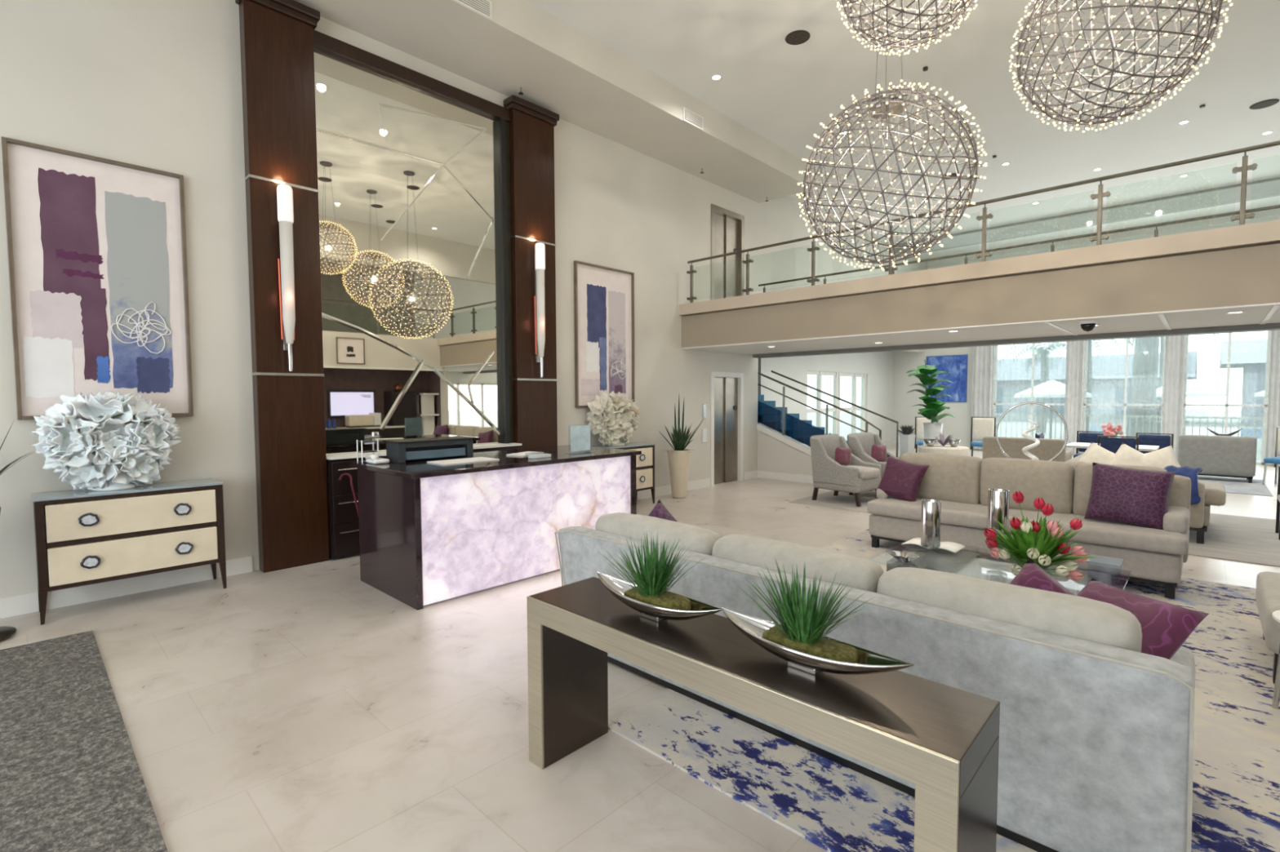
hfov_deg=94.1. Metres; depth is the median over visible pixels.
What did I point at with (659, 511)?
throw pillow
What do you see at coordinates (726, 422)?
elevator door
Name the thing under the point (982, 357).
drape
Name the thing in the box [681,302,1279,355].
trim
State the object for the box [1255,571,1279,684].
armchair
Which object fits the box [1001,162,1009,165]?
recessed light
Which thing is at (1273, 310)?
trim
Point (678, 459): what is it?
planter
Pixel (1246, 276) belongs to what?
balcony fascia
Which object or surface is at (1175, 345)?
drape
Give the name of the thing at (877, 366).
wall
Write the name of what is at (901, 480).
throw pillow
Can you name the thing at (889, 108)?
globe chandelier
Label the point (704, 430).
panel
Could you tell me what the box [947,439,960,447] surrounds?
bowl
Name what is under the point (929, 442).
bowl
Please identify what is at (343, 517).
cabinet
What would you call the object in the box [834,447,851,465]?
throw pillow
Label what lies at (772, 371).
stair railing
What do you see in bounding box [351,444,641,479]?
countertop
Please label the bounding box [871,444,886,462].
throw pillow
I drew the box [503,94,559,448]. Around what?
wood column
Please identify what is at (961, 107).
recessed light
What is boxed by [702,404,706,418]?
panel
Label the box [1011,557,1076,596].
throw pillow
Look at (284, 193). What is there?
wall sconce
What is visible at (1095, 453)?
throw pillow
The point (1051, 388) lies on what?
umbrella
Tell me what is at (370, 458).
desk telephone
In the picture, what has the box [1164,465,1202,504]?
throw blanket
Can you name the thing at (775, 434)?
trim
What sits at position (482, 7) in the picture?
grille
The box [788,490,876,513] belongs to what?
area rug
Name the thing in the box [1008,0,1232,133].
globe chandelier
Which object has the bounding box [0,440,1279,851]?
floor
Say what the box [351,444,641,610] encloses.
reception desk
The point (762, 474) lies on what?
baseboard
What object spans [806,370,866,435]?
window
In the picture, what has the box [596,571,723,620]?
bowl
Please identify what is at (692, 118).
grille
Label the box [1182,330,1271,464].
window
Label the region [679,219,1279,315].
trim
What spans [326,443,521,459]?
countertop
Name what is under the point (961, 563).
coffee table
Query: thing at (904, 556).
dish
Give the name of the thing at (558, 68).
ceiling beam
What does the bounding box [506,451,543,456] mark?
paper sheets
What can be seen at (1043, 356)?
palm tree
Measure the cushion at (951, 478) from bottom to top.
0.526 m
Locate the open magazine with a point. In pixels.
(953, 547)
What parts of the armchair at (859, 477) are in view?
leg, backrest, arm, leg, seat frame, leg, arm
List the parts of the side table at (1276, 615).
leg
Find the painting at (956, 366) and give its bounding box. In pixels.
[925,355,967,402]
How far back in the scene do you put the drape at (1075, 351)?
16.11 m
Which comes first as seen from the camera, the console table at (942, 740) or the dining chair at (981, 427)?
the console table at (942, 740)
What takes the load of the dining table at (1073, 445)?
on the floor
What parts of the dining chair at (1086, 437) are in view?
seat, frame, backrest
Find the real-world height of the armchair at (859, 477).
1.020 m
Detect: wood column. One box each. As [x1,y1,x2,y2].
[235,0,328,573]
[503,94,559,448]
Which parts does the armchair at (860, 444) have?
backrest, arm, arm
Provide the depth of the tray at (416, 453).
5.50 m
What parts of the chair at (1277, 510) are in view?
leg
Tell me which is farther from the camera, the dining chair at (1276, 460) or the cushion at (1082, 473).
the dining chair at (1276, 460)
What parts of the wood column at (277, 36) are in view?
panel, panel, panel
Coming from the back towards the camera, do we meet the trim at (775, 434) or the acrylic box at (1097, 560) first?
the trim at (775, 434)
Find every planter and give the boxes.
[596,531,723,622]
[666,448,691,498]
[720,557,914,675]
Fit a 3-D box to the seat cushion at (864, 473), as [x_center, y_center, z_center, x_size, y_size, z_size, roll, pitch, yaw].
[3.294,0.709,9.187,0.480,0.178,0.640,-3,4,-41]
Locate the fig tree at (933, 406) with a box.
[906,360,955,444]
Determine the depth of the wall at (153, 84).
5.44 m
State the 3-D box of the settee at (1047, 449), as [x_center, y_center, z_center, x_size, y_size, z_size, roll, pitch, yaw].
[6.893,0.643,10.622,1.230,0.900,0.820,2,4,44]
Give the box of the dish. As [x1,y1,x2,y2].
[888,550,920,562]
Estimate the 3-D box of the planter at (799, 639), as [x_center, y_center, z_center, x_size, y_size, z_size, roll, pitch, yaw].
[0.543,0.625,1.950,0.467,0.339,0.500,0,3,-3]
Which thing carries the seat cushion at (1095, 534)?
on the sofa at (962, 484)
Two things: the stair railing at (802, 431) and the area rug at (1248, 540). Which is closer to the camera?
the area rug at (1248, 540)
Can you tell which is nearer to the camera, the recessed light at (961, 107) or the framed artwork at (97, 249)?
the framed artwork at (97, 249)
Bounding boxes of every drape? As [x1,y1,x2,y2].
[971,346,992,449]
[1063,340,1084,454]
[1161,335,1186,458]
[1266,330,1279,465]
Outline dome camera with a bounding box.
[1079,320,1097,332]
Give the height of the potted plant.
1.521 m
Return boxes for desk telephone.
[364,453,390,464]
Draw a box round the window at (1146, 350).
[1125,337,1159,439]
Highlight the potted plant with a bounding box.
[0,421,39,640]
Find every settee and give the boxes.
[982,436,1071,461]
[1177,435,1257,483]
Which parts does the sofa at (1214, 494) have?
backrest, arm, rail, leg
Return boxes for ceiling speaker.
[785,30,809,44]
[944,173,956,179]
[1248,98,1279,109]
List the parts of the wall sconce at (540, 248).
plate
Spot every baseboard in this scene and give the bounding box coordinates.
[0,470,758,618]
[757,471,813,483]
[882,440,977,449]
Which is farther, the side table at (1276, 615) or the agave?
the agave
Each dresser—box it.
[31,478,226,625]
[591,442,654,503]
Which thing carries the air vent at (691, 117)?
attached to the wall at (153, 84)
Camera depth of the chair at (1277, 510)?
7.00 m
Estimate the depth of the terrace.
34.63 m
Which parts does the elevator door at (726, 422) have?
door, door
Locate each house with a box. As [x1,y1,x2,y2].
[995,351,1197,422]
[1219,339,1266,426]
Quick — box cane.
[338,472,358,515]
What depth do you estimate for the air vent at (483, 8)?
5.91 m
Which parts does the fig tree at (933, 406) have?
planter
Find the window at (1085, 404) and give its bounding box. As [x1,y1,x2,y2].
[1081,336,1165,453]
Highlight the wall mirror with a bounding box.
[313,30,514,455]
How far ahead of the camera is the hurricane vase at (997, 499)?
4.29 m
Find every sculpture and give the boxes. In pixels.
[31,391,181,491]
[586,391,640,445]
[995,402,1068,460]
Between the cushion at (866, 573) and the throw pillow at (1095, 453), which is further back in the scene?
the throw pillow at (1095, 453)
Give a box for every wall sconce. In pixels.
[276,184,295,371]
[533,243,545,377]
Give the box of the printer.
[382,435,475,463]
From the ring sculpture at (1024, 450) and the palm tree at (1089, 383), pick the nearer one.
the ring sculpture at (1024, 450)
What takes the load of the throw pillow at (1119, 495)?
on the sofa at (962, 484)
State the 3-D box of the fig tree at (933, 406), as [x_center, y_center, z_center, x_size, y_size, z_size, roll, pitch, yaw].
[5.749,-0.140,11.835,0.848,2.352,0.949,1,3,20]
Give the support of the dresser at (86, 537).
on the floor
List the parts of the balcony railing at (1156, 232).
post, post, post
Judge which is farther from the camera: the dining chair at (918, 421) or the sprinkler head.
the dining chair at (918, 421)
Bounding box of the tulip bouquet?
[982,490,1094,581]
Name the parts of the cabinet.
drawer, drawer, handle, drawer, handle, handle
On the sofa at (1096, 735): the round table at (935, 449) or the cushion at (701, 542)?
the cushion at (701, 542)
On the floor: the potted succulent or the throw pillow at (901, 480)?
the potted succulent
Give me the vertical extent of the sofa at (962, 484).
1.018 m
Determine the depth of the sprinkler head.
7.64 m
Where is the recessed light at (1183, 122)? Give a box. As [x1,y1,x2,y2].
[1177,120,1190,124]
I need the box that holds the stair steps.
[757,395,838,447]
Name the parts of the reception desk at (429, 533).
panel, panel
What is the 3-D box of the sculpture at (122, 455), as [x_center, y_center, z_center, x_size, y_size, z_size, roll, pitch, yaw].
[-4.190,0.112,4.724,0.895,0.787,0.479,-3,4,-44]
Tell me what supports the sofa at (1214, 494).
on the area rug at (1248, 540)
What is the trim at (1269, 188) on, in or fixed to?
attached to the wall at (153, 84)
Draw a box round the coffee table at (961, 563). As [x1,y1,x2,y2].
[886,545,1111,595]
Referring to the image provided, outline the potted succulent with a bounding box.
[897,425,915,455]
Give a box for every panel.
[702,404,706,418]
[702,428,706,442]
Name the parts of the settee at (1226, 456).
rail, leg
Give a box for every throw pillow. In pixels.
[647,499,678,522]
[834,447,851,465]
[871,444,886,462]
[874,454,929,502]
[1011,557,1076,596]
[1076,578,1208,659]
[1078,441,1115,464]
[1084,462,1175,529]
[1109,442,1143,466]
[1142,445,1180,469]
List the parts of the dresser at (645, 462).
drawer, drawer, leg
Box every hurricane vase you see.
[920,499,941,548]
[986,488,1009,549]
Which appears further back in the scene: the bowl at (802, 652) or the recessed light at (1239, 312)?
the recessed light at (1239, 312)
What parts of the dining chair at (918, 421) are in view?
seat, backrest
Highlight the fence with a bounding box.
[995,413,1263,457]
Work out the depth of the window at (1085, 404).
15.59 m
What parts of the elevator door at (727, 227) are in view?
door, door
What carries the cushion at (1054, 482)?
on the sofa at (962, 484)
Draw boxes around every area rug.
[608,528,1279,851]
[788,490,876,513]
[1188,513,1279,567]
[1197,475,1272,496]
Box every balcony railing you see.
[686,140,1279,302]
[758,204,1279,293]
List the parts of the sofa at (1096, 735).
arm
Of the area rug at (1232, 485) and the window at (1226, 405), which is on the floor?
the area rug at (1232, 485)
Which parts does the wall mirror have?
rail, rail, rail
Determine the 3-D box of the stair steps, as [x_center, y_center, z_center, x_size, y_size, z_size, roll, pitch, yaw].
[3.433,0.192,12.169,3.600,1.673,1.480,2,4,44]
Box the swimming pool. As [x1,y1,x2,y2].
[1088,425,1262,438]
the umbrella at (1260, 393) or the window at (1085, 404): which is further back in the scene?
the umbrella at (1260, 393)
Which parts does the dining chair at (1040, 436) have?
backrest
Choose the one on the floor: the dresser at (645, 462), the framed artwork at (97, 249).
the dresser at (645, 462)
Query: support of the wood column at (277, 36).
on the floor
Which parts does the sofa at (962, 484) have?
leg, arm, rail, backrest, leg, arm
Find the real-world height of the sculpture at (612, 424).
0.807 m
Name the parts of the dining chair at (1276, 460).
leg, seat, leg, frame, backrest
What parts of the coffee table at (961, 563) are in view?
panel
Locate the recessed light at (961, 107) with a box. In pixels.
[957,105,968,111]
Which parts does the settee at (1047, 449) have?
arm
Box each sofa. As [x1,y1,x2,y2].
[554,511,1195,851]
[866,453,1191,599]
[1066,453,1226,544]
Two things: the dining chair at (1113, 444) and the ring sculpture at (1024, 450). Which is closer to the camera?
the ring sculpture at (1024, 450)
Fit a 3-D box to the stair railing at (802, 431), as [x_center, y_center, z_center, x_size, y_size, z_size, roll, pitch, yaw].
[3.080,-0.106,11.383,3.067,2.350,0.040,2,4,44]
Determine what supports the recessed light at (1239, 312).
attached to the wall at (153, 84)
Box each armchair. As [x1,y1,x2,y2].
[809,434,881,506]
[847,432,897,495]
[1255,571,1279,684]
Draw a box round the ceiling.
[525,0,1279,262]
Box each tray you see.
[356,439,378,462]
[405,447,466,460]
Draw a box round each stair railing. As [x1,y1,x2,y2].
[757,372,881,446]
[770,370,897,457]
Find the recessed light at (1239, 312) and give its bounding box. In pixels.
[1225,311,1244,314]
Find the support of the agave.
on the floor
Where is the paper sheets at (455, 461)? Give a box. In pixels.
[426,457,499,465]
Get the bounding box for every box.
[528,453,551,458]
[1085,554,1124,568]
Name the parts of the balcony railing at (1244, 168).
post, post, post, post, post, post, post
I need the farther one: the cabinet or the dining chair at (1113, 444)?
the dining chair at (1113, 444)
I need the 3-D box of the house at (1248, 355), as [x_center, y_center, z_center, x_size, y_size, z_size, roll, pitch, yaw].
[46.501,-1.838,20.553,38.000,4.650,7.600,2,4,44]
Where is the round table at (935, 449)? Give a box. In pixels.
[917,444,969,456]
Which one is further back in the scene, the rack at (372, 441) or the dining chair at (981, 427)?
the dining chair at (981, 427)
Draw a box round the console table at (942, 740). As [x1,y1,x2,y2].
[526,577,999,851]
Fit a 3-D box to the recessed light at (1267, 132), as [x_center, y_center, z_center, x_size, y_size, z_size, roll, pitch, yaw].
[10.112,-4.722,9.601,0.140,0.008,0.140,2,4,44]
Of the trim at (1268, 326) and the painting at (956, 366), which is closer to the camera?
the trim at (1268, 326)
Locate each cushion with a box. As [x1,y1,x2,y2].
[595,511,720,555]
[712,534,885,593]
[844,465,879,479]
[866,497,987,528]
[878,567,1137,651]
[898,453,982,504]
[980,457,1075,514]
[1008,509,1189,555]
[1073,463,1166,515]
[1198,481,1226,506]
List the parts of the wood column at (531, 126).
panel, panel, panel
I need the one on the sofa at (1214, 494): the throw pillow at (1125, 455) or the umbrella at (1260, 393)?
the throw pillow at (1125, 455)
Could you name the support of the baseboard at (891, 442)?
attached to the wall at (903, 412)
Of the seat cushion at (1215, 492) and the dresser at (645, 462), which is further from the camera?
the dresser at (645, 462)
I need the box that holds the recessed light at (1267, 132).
[1261,131,1273,135]
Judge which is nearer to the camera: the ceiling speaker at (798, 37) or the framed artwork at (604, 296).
the ceiling speaker at (798, 37)
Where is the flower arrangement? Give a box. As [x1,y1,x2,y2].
[1101,422,1124,438]
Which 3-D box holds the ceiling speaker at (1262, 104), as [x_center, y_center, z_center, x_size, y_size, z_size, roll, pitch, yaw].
[9.060,-4.668,8.643,0.304,0.012,0.304,2,4,44]
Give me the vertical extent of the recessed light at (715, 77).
0.008 m
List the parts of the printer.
lid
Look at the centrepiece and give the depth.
11.01 m
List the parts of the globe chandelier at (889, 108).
driver plate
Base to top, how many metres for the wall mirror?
4.200 m
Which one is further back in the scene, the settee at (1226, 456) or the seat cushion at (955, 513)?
the settee at (1226, 456)
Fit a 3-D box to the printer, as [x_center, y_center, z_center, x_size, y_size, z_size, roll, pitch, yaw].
[-1.952,0.214,5.558,0.310,0.192,0.770,2,4,44]
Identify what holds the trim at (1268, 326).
attached to the wall at (153, 84)
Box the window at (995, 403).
[993,343,1064,436]
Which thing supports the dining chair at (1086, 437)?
on the floor
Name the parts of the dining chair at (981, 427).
seat, backrest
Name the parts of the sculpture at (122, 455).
stem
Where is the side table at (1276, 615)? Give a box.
[1271,609,1279,709]
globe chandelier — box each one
[796,0,986,271]
[836,0,977,56]
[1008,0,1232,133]
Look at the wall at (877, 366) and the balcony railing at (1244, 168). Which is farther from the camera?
the wall at (877, 366)
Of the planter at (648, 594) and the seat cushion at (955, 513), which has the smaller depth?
the planter at (648, 594)
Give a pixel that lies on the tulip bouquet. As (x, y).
(1033, 540)
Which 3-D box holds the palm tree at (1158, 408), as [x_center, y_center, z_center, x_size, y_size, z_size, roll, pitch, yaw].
[20.776,-2.230,23.367,3.828,5.470,4.100,2,4,44]
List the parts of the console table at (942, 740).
leg, leg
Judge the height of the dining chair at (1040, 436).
0.932 m
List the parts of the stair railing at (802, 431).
glass panel, post, glass panel, rail, post, post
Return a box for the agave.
[661,398,706,498]
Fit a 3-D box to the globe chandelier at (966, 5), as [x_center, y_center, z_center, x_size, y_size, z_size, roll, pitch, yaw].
[1.723,-3.413,3.747,0.935,1.970,0.939,-2,3,-33]
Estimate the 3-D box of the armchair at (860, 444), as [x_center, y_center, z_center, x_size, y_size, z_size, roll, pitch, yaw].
[3.953,0.638,9.750,0.760,1.020,0.907,-3,4,-41]
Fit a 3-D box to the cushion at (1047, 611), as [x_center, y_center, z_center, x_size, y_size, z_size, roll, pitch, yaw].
[1.428,0.865,2.401,0.900,0.490,0.292,2,4,44]
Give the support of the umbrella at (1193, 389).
on the terrace
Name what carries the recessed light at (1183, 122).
in the ceiling
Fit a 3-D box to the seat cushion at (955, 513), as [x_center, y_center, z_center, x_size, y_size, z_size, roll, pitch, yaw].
[3.124,0.875,6.271,1.180,0.163,0.790,2,4,44]
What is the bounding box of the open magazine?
[902,537,965,553]
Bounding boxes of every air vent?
[452,0,492,20]
[683,106,703,130]
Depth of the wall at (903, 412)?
18.16 m
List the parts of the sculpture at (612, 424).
stem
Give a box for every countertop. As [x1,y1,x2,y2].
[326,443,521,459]
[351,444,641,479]
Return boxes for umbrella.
[1013,379,1093,439]
[1155,380,1226,396]
[1253,391,1264,396]
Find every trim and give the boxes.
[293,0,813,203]
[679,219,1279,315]
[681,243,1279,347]
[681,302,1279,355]
[752,323,1279,358]
[756,422,811,456]
[893,177,1279,255]
[1044,305,1279,335]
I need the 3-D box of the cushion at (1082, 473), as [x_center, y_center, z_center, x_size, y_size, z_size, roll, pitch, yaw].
[4.343,0.611,5.402,0.658,0.530,0.304,2,4,44]
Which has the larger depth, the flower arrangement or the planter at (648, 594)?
the flower arrangement
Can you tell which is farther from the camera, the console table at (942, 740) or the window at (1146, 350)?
the window at (1146, 350)
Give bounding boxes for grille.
[459,0,489,16]
[684,109,702,128]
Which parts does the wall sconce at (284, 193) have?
plate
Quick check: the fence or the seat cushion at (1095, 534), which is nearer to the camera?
the seat cushion at (1095, 534)
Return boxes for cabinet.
[326,443,521,559]
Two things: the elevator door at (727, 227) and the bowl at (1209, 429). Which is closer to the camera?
the elevator door at (727, 227)
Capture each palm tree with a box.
[998,342,1066,433]
[1044,337,1133,431]
[1124,333,1218,435]
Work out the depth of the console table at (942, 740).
1.87 m
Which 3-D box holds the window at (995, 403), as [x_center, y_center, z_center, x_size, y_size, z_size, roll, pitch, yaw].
[11.172,-1.547,17.031,1.800,4.600,0.080,2,4,44]
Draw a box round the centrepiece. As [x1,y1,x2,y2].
[933,432,952,446]
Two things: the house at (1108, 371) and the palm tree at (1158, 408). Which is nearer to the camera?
the palm tree at (1158, 408)
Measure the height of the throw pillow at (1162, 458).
0.538 m
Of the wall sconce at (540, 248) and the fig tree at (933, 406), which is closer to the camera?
the wall sconce at (540, 248)
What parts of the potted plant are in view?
pot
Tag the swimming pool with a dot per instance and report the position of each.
(1188, 430)
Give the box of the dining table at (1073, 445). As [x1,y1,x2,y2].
[1066,442,1159,451]
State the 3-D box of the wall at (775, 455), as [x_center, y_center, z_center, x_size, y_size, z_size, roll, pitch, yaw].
[3.281,0.557,11.227,2.400,1.040,0.120,2,4,44]
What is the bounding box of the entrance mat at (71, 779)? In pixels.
[0,630,168,851]
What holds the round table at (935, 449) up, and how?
on the floor
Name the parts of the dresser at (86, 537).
leg, pull stone, pull, pull, pull stone, drawer, drawer, pull stone, pull, pull, pull stone, leg, leg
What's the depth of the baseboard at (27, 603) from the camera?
5.03 m
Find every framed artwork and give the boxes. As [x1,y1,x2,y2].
[0,136,193,420]
[573,260,635,408]
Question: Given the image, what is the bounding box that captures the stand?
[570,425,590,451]
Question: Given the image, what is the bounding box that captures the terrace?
[807,409,1262,460]
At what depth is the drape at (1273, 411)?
13.56 m
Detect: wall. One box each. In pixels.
[0,0,926,598]
[757,351,893,442]
[757,430,812,475]
[891,208,1279,465]
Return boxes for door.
[710,371,743,486]
[711,204,744,300]
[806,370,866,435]
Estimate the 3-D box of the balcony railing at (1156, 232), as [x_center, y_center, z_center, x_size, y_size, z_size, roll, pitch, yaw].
[5.284,-2.285,8.833,8.180,0.700,0.050,2,4,44]
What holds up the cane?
on the floor
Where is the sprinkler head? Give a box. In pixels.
[922,66,928,71]
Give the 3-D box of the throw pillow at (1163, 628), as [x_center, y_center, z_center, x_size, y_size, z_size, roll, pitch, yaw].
[1.899,0.825,2.382,0.324,0.301,0.440,-1,3,-15]
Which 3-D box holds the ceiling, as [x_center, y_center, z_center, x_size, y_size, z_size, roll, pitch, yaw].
[2.867,-4.714,7.937,18.000,0.200,26.600,2,4,44]
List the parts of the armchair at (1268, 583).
leg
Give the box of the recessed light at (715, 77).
[711,74,721,80]
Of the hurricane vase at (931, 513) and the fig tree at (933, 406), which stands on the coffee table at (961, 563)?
the hurricane vase at (931, 513)
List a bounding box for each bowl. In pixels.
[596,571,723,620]
[720,607,914,675]
[922,439,937,446]
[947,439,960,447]
[1204,426,1242,435]
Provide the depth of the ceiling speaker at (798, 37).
6.98 m
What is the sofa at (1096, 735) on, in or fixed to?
on the area rug at (836, 807)
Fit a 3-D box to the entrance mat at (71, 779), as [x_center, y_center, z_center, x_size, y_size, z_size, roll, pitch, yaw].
[-3.014,1.609,0.970,5.720,0.012,3.520,2,4,44]
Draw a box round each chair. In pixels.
[914,416,937,453]
[970,417,995,456]
[1035,432,1044,438]
[1073,431,1108,457]
[1097,435,1138,453]
[1135,432,1173,453]
[1262,426,1279,484]
[1275,466,1279,539]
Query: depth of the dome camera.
6.52 m

